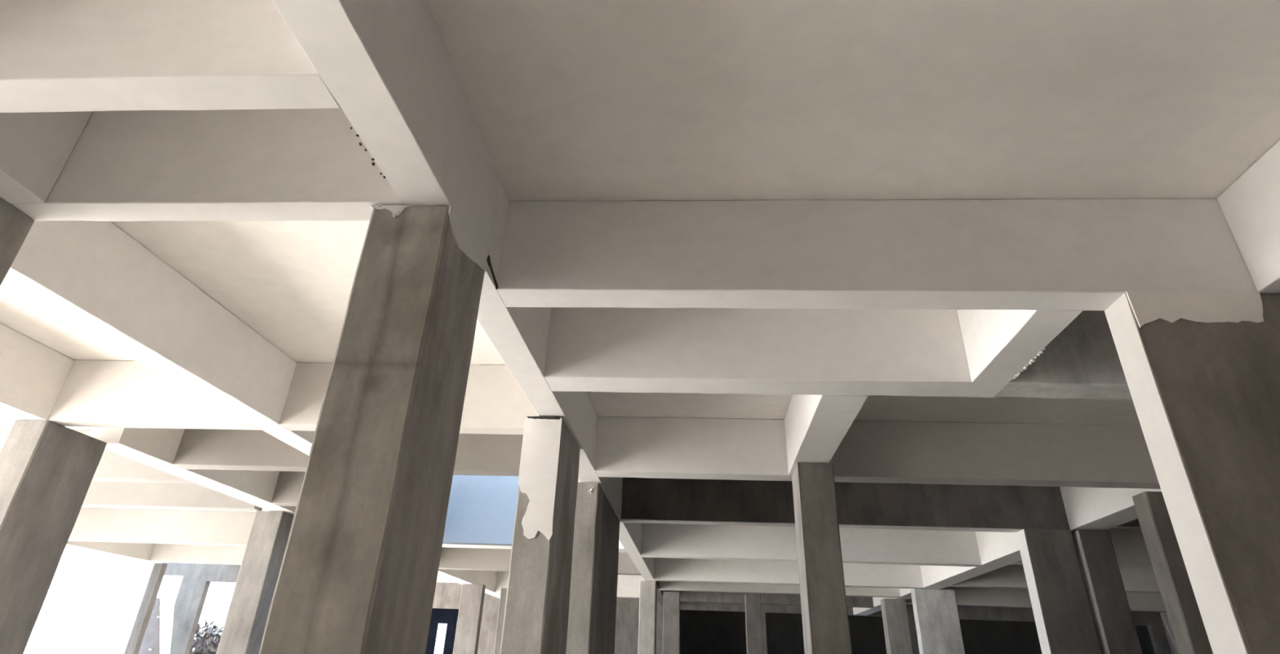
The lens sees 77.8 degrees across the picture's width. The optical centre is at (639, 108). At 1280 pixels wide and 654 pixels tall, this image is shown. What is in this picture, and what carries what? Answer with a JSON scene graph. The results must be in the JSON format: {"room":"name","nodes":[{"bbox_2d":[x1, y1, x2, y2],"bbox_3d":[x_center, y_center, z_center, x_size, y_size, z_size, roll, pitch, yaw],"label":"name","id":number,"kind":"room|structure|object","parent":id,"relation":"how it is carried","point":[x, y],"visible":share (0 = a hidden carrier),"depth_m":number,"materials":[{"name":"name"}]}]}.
{"room":"parking garage","nodes":[
{"label":"parking garage","id":0,"kind":"room"},
{"bbox_2d":[162,562,240,653],"bbox_3d":[-12.536,14.457,22.258,2.800,4.650,0.250,-1,-35,4],"label":"wall","id":1,"kind":"structure","parent":0,"point":[193,591],"depth_m":22.61,"materials":[{"name":"concrete"}]},
{"bbox_2d":[442,475,518,546],"bbox_3d":[-2.249,5.874,14.899,3.000,4.100,0.220,-1,-35,4],"label":"window","id":2,"kind":"structure","parent":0,"point":[482,509],"depth_m":13.95,"materials":[{"name":"blue glass"}]},
{"bbox_2d":[0,0,1279,582],"bbox_3d":[1.022,2.429,7.414,28.100,0.157,47.000,-1,-35,4],"label":"ceiling","id":3,"kind":"structure","parent":0,"point":[567,100],"depth_m":3.91,"materials":[{"name":"paint"}]},
{"bbox_2d":[0,427,195,483],"bbox_3d":[-8.837,4.366,10.071,6.798,0.556,0.250,-1,-35,4],"label":"cross beam","id":4,"kind":"structure","parent":3,"relation":"attached to","point":[112,466],"depth_m":9.69,"materials":[{"name":"beige concrete"}]},
{"bbox_2d":[65,540,155,560],"bbox_3d":[-11.580,9.181,17.017,0.400,0.556,3.444,-1,-35,4],"label":"beam","id":5,"kind":"structure","parent":3,"relation":"attached to","point":[131,551],"depth_m":17.36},
{"bbox_2d":[48,360,262,430],"bbox_3d":[-4.458,2.694,7.469,1.931,0.556,0.233,-1,-35,4],"label":"cross beam","id":6,"kind":"structure","parent":3,"relation":"attached to","point":[112,393],"depth_m":7.34,"materials":[{"name":"beige concrete"}]},
{"bbox_2d":[0,220,315,455],"bbox_3d":[-3.434,2.018,6.459,0.272,0.556,5.790,-1,-35,4],"label":"beam","id":7,"kind":"structure","parent":3,"relation":"attached to","point":[93,277],"depth_m":5.52,"materials":[{"name":"white paint"}]},
{"bbox_2d":[67,506,256,546],"bbox_3d":[-8.487,8.071,15.278,6.648,0.556,0.250,-1,-35,4],"label":"cross beam","id":8,"kind":"structure","parent":3,"relation":"attached to","point":[211,527],"depth_m":15.22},
{"bbox_2d":[0,0,340,112],"bbox_3d":[-1.986,-0.274,3.146,1.706,0.556,0.212,-1,-35,4],"label":"cross beam","id":9,"kind":"structure","parent":3,"relation":"attached to","point":[56,55],"depth_m":2.98,"materials":[{"name":"white paint"}]},
{"bbox_2d":[81,481,262,511],"bbox_3d":[-8.774,5.565,11.759,6.648,0.556,0.250,-1,-35,4],"label":"cross beam","id":10,"kind":"structure","parent":3,"relation":"attached to","point":[100,494],"depth_m":11.45,"materials":[{"name":"beige concrete"}]},
{"bbox_2d":[137,543,245,564],"bbox_3d":[-8.239,10.227,18.306,6.648,0.556,0.300,-1,-35,4],"label":"cross beam","id":11,"kind":"structure","parent":3,"relation":"attached to","point":[162,553],"depth_m":18.27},
{"bbox_2d":[9,107,402,221],"bbox_3d":[-2.268,0.268,3.926,2.396,0.556,0.191,-1,-35,4],"label":"cross beam","id":12,"kind":"structure","parent":3,"relation":"attached to","point":[291,164],"depth_m":3.79,"materials":[{"name":"white paint"}]},
{"bbox_2d":[271,471,305,506],"bbox_3d":[-4.425,5.209,11.017,1.155,0.556,0.250,-1,-35,4],"label":"cross beam","id":13,"kind":"structure","parent":3,"relation":"attached to","point":[289,483],"depth_m":10.90,"materials":[{"name":"beige concrete"}]},
{"bbox_2d":[173,428,578,477],"bbox_3d":[-2.918,3.767,8.898,4.503,0.556,0.263,-1,-35,4],"label":"cross beam","id":14,"kind":"structure","parent":3,"relation":"attached to","point":[477,454],"depth_m":8.78,"materials":[{"name":"beige concrete"}]},
{"bbox_2d":[279,362,538,434],"bbox_3d":[-2.010,2.663,7.291,2.430,0.556,0.233,-1,-35,4],"label":"cross beam","id":15,"kind":"structure","parent":3,"relation":"attached to","point":[495,402],"depth_m":7.17,"materials":[{"name":"beige concrete"}]},
{"bbox_2d":[437,568,500,598],"bbox_3d":[-4.625,11.167,19.433,0.370,0.556,18.094,-1,-35,4],"label":"beam","id":16,"kind":"structure","parent":3,"relation":"attached to","point":[488,578],"depth_m":20.78,"materials":[{"name":"white paint"}]},
{"bbox_2d":[442,539,626,552],"bbox_3d":[-2.548,7.525,14.179,4.626,0.556,0.480,-1,-35,4],"label":"cross beam","id":17,"kind":"structure","parent":3,"relation":"attached to","point":[621,548],"depth_m":13.99,"materials":[{"name":"white paint"}]},
{"bbox_2d":[438,546,641,575],"bbox_3d":[-2.273,9.921,17.544,4.626,0.556,0.300,-1,-35,4],"label":"cross beam","id":18,"kind":"structure","parent":3,"relation":"attached to","point":[451,558],"depth_m":17.45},
{"bbox_2d":[495,570,644,597],"bbox_3d":[-1.834,13.741,22.908,4.626,0.556,0.300,-1,-35,4],"label":"cross beam","id":19,"kind":"structure","parent":3,"relation":"attached to","point":[628,585],"depth_m":22.74,"materials":[{"name":"white paint"}]},
{"bbox_2d":[656,580,665,607],"bbox_3d":[0.586,13.710,22.732,0.225,0.556,9.094,-1,-35,4],"label":"beam","id":20,"kind":"structure","parent":3,"relation":"attached to","point":[660,593],"depth_m":21.79,"materials":[{"name":"concrete"}]},
{"bbox_2d":[595,416,791,480],"bbox_3d":[0.720,3.673,8.564,2.351,0.556,0.306,-1,-35,4],"label":"cross beam","id":21,"kind":"structure","parent":3,"relation":"attached to","point":[651,447],"depth_m":8.44,"materials":[{"name":"white paint"}]},
{"bbox_2d":[665,590,873,607],"bbox_3d":[3.738,14.193,23.238,5.975,0.556,0.300,-1,-35,4],"label":"cross beam","id":22,"kind":"structure","parent":3,"relation":"attached to","point":[685,596],"depth_m":23.07,"materials":[{"name":"concrete"}]},
{"bbox_2d":[544,306,1008,397],"bbox_3d":[0.947,1.792,5.897,3.238,0.556,0.358,-1,-35,4],"label":"cross beam","id":23,"kind":"structure","parent":3,"relation":"attached to","point":[691,350],"depth_m":5.74,"materials":[{"name":"white paint"}]},
{"bbox_2d":[659,580,900,597],"bbox_3d":[3.486,11.994,20.149,5.975,0.556,0.300,-1,-35,4],"label":"cross beam","id":24,"kind":"structure","parent":3,"relation":"attached to","point":[664,585],"depth_m":19.96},
{"bbox_2d":[653,557,923,588],"bbox_3d":[3.316,10.518,18.076,5.975,0.556,0.300,-1,-35,4],"label":"cross beam","id":25,"kind":"structure","parent":3,"relation":"attached to","point":[665,569],"depth_m":17.94,"materials":[{"name":"white paint"}]},
{"bbox_2d":[640,522,981,566],"bbox_3d":[3.014,7.887,14.382,5.975,0.556,0.290,-1,-35,4],"label":"cross beam","id":26,"kind":"structure","parent":3,"relation":"attached to","point":[675,540],"depth_m":14.25,"materials":[{"name":"white paint"}]},
{"bbox_2d":[621,477,1070,532],"bbox_3d":[2.736,5.476,10.991,5.975,0.562,0.270,-1,-35,4],"label":"cross beam","id":27,"kind":"structure","parent":3,"relation":"attached to","point":[872,505],"depth_m":10.86,"materials":[{"name":"concrete"}]},
{"bbox_2d":[497,198,1279,310],"bbox_3d":[1.579,0.827,4.502,4.725,0.556,0.267,-1,-35,4],"label":"cross beam","id":28,"kind":"structure","parent":3,"relation":"attached to","point":[950,254],"depth_m":4.40,"materials":[{"name":"white paint"}]},
{"bbox_2d":[829,420,1160,488],"bbox_3d":[3.725,3.635,8.345,3.672,0.556,0.306,-1,-35,4],"label":"cross beam","id":29,"kind":"structure","parent":3,"relation":"attached to","point":[920,452],"depth_m":8.21,"materials":[{"name":"grey concrete"}]},
{"bbox_2d":[853,486,1161,615],"bbox_3d":[6.449,9.982,17.148,0.420,0.556,21.707,-1,-35,4],"label":"beam","id":30,"kind":"structure","parent":3,"relation":"attached to","point":[1086,508],"depth_m":12.26,"materials":[{"name":"white paint"}]},
{"bbox_2d":[956,309,1083,382],"bbox_3d":[2.394,1.286,5.095,0.271,0.566,1.332,-1,-35,4],"label":"beam","id":31,"kind":"structure","parent":3,"relation":"attached to","point":[999,344],"depth_m":5.04,"materials":[{"name":"white paint"}]},
{"bbox_2d":[906,586,1166,612],"bbox_3d":[11.614,12.994,21.110,9.228,0.556,0.300,-1,-35,4],"label":"cross beam","id":32,"kind":"structure","parent":3,"relation":"attached to","point":[965,596],"depth_m":21.05,"materials":[{"name":"grey concrete"}]},
{"bbox_2d":[949,564,1160,592],"bbox_3d":[11.268,9.984,16.883,9.228,0.556,0.300,-1,-35,4],"label":"cross beam","id":33,"kind":"structure","parent":3,"relation":"attached to","point":[1011,575],"depth_m":16.89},
{"bbox_2d":[994,310,1132,399],"bbox_3d":[3.952,1.754,5.678,2.785,0.556,0.358,-1,-35,4],"label":"cross beam","id":34,"kind":"structure","parent":3,"relation":"attached to","point":[1082,361],"depth_m":5.55,"materials":[{"name":"grey concrete"}]},
{"bbox_2d":[1011,528,1152,568],"bbox_3d":[10.982,7.496,13.388,9.228,0.556,0.300,-1,-35,4],"label":"cross beam","id":35,"kind":"structure","parent":3,"relation":"attached to","point":[1130,547],"depth_m":13.46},
{"bbox_2d":[1118,518,1140,526],"bbox_3d":[10.740,5.334,10.438,9.228,0.456,0.270,-1,-35,4],"label":"cross beam","id":36,"kind":"structure","parent":3,"relation":"attached to","point":[1135,522],"depth_m":10.56,"materials":[{"name":"concrete"}]},
{"bbox_2d":[432,582,1171,653],"bbox_3d":[2.778,17.737,25.437,28.000,3.856,0.250,-1,-35,4],"label":"wall","id":37,"kind":"structure","parent":0,"point":[447,594],"depth_m":25.99,"materials":[{"name":"concrete"}]},
{"bbox_2d":[425,608,458,653],"bbox_3d":[-6.510,18.146,25.875,1.400,3.100,0.100,-1,-35,4],"label":"window","id":38,"kind":"structure","parent":37,"relation":"in","point":[441,615],"depth_m":26.43,"materials":[{"name":"blue metal"}]},
{"bbox_2d":[680,609,1155,653],"bbox_3d":[5.895,19.147,27.377,22.500,4.200,4.950,-1,-35,4],"label":"wall","id":39,"kind":"structure","parent":0,"point":[701,632],"depth_m":29.65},
{"bbox_2d":[1160,612,1178,653],"bbox_3d":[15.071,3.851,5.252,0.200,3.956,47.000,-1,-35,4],"label":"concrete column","id":40,"kind":"structure","parent":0,"point":[1166,624],"depth_m":24.82,"materials":[{"name":"concrete"}]},
{"bbox_3d":[0.311,-0.647,-3.871,27.800,0.200,25.000,-1,-35,4],"label":"floor","id":41,"kind":"structure","parent":0,"visible":0},
{"bbox_2d":[0,197,34,285],"bbox_3d":[-3.316,1.663,2.615,0.565,3.296,0.835,-1,-35,4],"label":"concrete column","id":42,"kind":"structure","parent":41,"relation":"on","point":[15,225],"depth_m":3.74,"materials":[{"name":"grey concrete"}]},
{"bbox_2d":[0,111,93,203],"bbox_3d":[-3.264,-1.542,1.427,0.560,0.556,6.094,-1,-35,4],"label":"beam","id":43,"kind":"structure","parent":42,"relation":"on","point":[35,148],"depth_m":3.68,"materials":[{"name":"white paint"}]},
{"bbox_2d":[258,204,486,653],"bbox_3d":[-1.074,1.989,2.951,0.375,3.297,0.741,-1,-35,4],"label":"concrete column","id":44,"kind":"structure","parent":41,"relation":"on","point":[358,571],"depth_m":3.12,"materials":[{"name":"grey concrete"}]},
{"bbox_2d":[271,0,500,269],"bbox_3d":[-1.153,-1.345,1.581,0.241,0.565,6.854,-1,-35,4],"label":"beam","id":45,"kind":"structure","parent":44,"relation":"on","point":[387,64],"depth_m":3.19,"materials":[{"name":"white paint"}]},
{"bbox_2d":[499,416,579,653],"bbox_3d":[-0.811,4.245,6.119,0.310,3.296,1.208,-1,-35,4],"label":"concrete column","id":46,"kind":"structure","parent":41,"relation":"on","point":[535,616],"depth_m":6.21,"materials":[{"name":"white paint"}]},
{"bbox_2d":[476,181,586,448],"bbox_3d":[-0.779,1.829,6.045,0.225,0.556,4.114,-1,-35,4],"label":"beam","id":47,"kind":"structure","parent":46,"relation":"on","point":[519,335],"depth_m":5.34,"materials":[{"name":"white paint"}]},
{"bbox_2d":[486,254,497,288],"bbox_3d":[-0.803,0.892,4.317,0.010,0.084,0.273,-1,-35,4],"label":"wire","id":48,"kind":"object","parent":47,"relation":"attached to","point":[488,260],"visible":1,"depth_m":4.29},
{"bbox_2d":[791,462,852,653],"bbox_3d":[1.666,4.962,6.993,0.341,3.298,0.629,-1,-35,4],"label":"concrete column","id":49,"kind":"structure","parent":41,"relation":"on","point":[824,614],"depth_m":7.25,"materials":[{"name":"grey concrete"}]},
{"bbox_2d":[784,394,868,475],"bbox_3d":[1.617,2.730,7.184,0.340,0.556,2.903,-1,-35,4],"label":"beam","id":50,"kind":"structure","parent":49,"relation":"on","point":[815,426],"depth_m":6.86,"materials":[{"name":"white paint"}]},
{"bbox_2d":[1104,291,1279,653],"bbox_3d":[3.336,2.374,3.251,1.679,3.300,0.276,-1,-35,4],"label":"concrete column","id":51,"kind":"structure","parent":41,"relation":"on","point":[1202,369],"depth_m":3.77,"materials":[{"name":"paint"}]},
{"bbox_2d":[1217,140,1279,292],"bbox_3d":[3.208,-1.331,1.367,0.468,0.556,7.103,-1,-35,4],"label":"beam","id":52,"kind":"structure","parent":51,"relation":"on","point":[1250,206],"depth_m":4.09,"materials":[{"name":"white paint"}]},
{"bbox_3d":[-8.448,12.213,14.756,7.300,0.200,25.000,-1,-35,4],"label":"floor","id":53,"kind":"structure","parent":0,"visible":0},
{"bbox_2d":[0,419,106,653],"bbox_3d":[-5.606,4.461,6.688,0.335,3.296,0.890,-1,-35,4],"label":"concrete column","id":54,"kind":"structure","parent":53,"relation":"on","point":[47,468],"depth_m":7.14,"materials":[{"name":"grey concrete"}]},
{"bbox_2d":[0,323,74,421],"bbox_3d":[-5.941,-0.249,3.401,0.361,0.556,10.444,-1,-35,4],"label":"beam","id":55,"kind":"structure","parent":54,"relation":"on","point":[33,375],"depth_m":7.10,"materials":[{"name":"beige concrete"}]},
{"bbox_2d":[124,562,167,653],"bbox_3d":[-11.309,12.040,17.697,0.230,3.296,0.200,-1,-35,4],"label":"concrete column","id":56,"kind":"structure","parent":53,"relation":"on","point":[145,609],"depth_m":18.06,"materials":[{"name":"grey concrete"}]},
{"bbox_2d":[137,597,159,653],"bbox_3d":[-11.075,12.658,17.986,1.380,2.640,0.104,-1,-35,4],"label":"panel","id":57,"kind":"object","parent":53,"relation":"on","point":[150,644],"visible":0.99,"depth_m":18.34,"materials":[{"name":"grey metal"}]},
{"bbox_2d":[216,510,293,653],"bbox_3d":[-5.336,7.306,10.687,0.409,3.296,0.680,-1,-35,4],"label":"concrete column","id":58,"kind":"structure","parent":53,"relation":"on","point":[245,623],"depth_m":10.88,"materials":[{"name":"grey concrete"}]},
{"bbox_2d":[88,426,296,515],"bbox_3d":[-5.251,4.536,10.112,0.343,0.556,4.804,-1,-35,4],"label":"beam","id":59,"kind":"structure","parent":58,"relation":"on","point":[155,447],"depth_m":8.99,"materials":[{"name":"beige concrete"}]},
{"bbox_3d":[5.514,12.908,14.964,20.500,0.200,22.000,-1,-35,4],"label":"floor","id":60,"kind":"structure","parent":0,"visible":0},
{"bbox_2d":[453,583,485,653],"bbox_3d":[-4.383,13.780,19.767,0.560,3.296,0.300,-1,-35,4],"label":"concrete column","id":61,"kind":"structure","parent":60,"relation":"on","point":[472,597],"depth_m":20.16,"materials":[{"name":"grey concrete"}]},
{"bbox_2d":[493,587,506,653],"bbox_3d":[-3.635,14.379,20.571,0.300,3.296,0.400,-1,-35,4],"label":"concrete column","id":62,"kind":"structure","parent":60,"relation":"on","point":[504,590],"depth_m":20.94,"materials":[{"name":"grey concrete"}]},
{"bbox_2d":[565,482,603,653],"bbox_3d":[-0.641,5.664,8.111,0.290,3.296,0.545,-1,-35,4],"label":"concrete column","id":63,"kind":"structure","parent":60,"relation":"on","point":[582,618],"depth_m":8.42,"materials":[{"name":"grey concrete"}]},
{"bbox_2d":[594,492,619,653],"bbox_3d":[-0.536,6.493,9.274,0.260,3.296,2.280,-1,-35,4],"label":"concrete column","id":64,"kind":"structure","parent":60,"relation":"on","point":[605,635],"depth_m":9.62,"materials":[{"name":"grey concrete"}]},
{"bbox_2d":[577,391,622,521],"bbox_3d":[-0.495,4.300,9.516,0.225,0.556,4.414,-1,-35,4],"label":"beam","id":65,"kind":"structure","parent":64,"relation":"on","point":[611,486],"depth_m":8.43,"materials":[{"name":"white paint"}]},
{"bbox_2d":[637,580,657,653],"bbox_3d":[0.151,12.434,17.617,0.370,3.296,0.750,-1,-35,4],"label":"concrete column","id":66,"kind":"structure","parent":60,"relation":"on","point":[648,588],"depth_m":17.87,"materials":[{"name":"grey concrete"}]},
{"bbox_2d":[618,521,656,581],"bbox_3d":[-0.033,8.328,15.173,0.225,0.556,9.494,-1,-35,4],"label":"beam","id":67,"kind":"structure","parent":66,"relation":"on","point":[630,533],"depth_m":13.92,"materials":[{"name":"white paint"}]},
{"bbox_2d":[662,591,679,653],"bbox_3d":[0.781,14.005,19.799,0.430,3.296,0.500,-1,-35,4],"label":"concrete column","id":68,"kind":"structure","parent":60,"relation":"on","point":[671,602],"depth_m":20.15,"materials":[{"name":"grey concrete"}]},
{"bbox_2d":[744,594,763,653],"bbox_3d":[2.865,13.979,19.647,0.390,3.296,0.500,-1,-35,4],"label":"concrete column","id":69,"kind":"structure","parent":60,"relation":"on","point":[754,645],"depth_m":20.04,"materials":[{"name":"grey concrete"}]},
{"bbox_2d":[880,598,912,653],"bbox_3d":[6.426,13.935,19.387,0.550,3.296,0.500,-1,-35,4],"label":"concrete column","id":70,"kind":"structure","parent":60,"relation":"on","point":[894,611],"depth_m":19.83,"materials":[{"name":"grey concrete"}]},
{"bbox_2d":[911,588,964,653],"bbox_3d":[6.555,12.238,16.986,0.900,3.296,0.350,-1,-35,4],"label":"concrete column","id":71,"kind":"structure","parent":60,"relation":"on","point":[936,617],"depth_m":17.46,"materials":[{"name":"grey concrete"}]},
{"bbox_2d":[1016,528,1101,653],"bbox_3d":[5.340,7.000,9.663,0.609,3.297,0.320,-1,-35,4],"label":"concrete column","id":72,"kind":"structure","parent":60,"relation":"on","point":[1061,609],"depth_m":10.09,"materials":[{"name":"white paint"}]},
{"bbox_2d":[1071,528,1142,653],"bbox_3d":[5.897,6.941,9.549,0.399,3.297,0.260,-1,-35,4],"label":"concrete column","id":73,"kind":"structure","parent":60,"relation":"on","point":[1113,619],"depth_m":10.01,"materials":[{"name":"white paint"}]},
{"bbox_2d":[1132,491,1213,653],"bbox_3d":[5.599,5.431,7.437,0.750,3.296,0.320,-1,-35,4],"label":"concrete column","id":74,"kind":"structure","parent":60,"relation":"on","point":[1188,628],"depth_m":7.91,"materials":[{"name":"grey concrete"}]},
{"label":"outside","id":75,"kind":"structure","parent":0,"visible":0},
{"bbox_3d":[-43.371,29.930,41.600,66.700,0.200,83.500,-1,-35,4],"label":"ground","id":76,"kind":"structure","parent":75,"visible":0},
{"bbox_2d":[159,575,174,653],"bbox_3d":[-13.009,14.630,21.585,1.250,3.300,0.114,-1,-35,4],"label":"plastic sheet","id":77,"kind":"object","parent":76,"relation":"on","point":[167,592],"visible":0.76,"depth_m":22.03,"materials":[{"name":"white plastic"}]},
{"bbox_2d":[189,618,223,653],"bbox_3d":[-13.399,17.026,23.679,2.167,3.047,1.955,-1,-35,4],"label":"bush","id":78,"kind":"object","parent":76,"relation":"on","point":[206,638],"visible":0.52,"depth_m":23.96,"materials":[{"name":"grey plant"}]}
]}

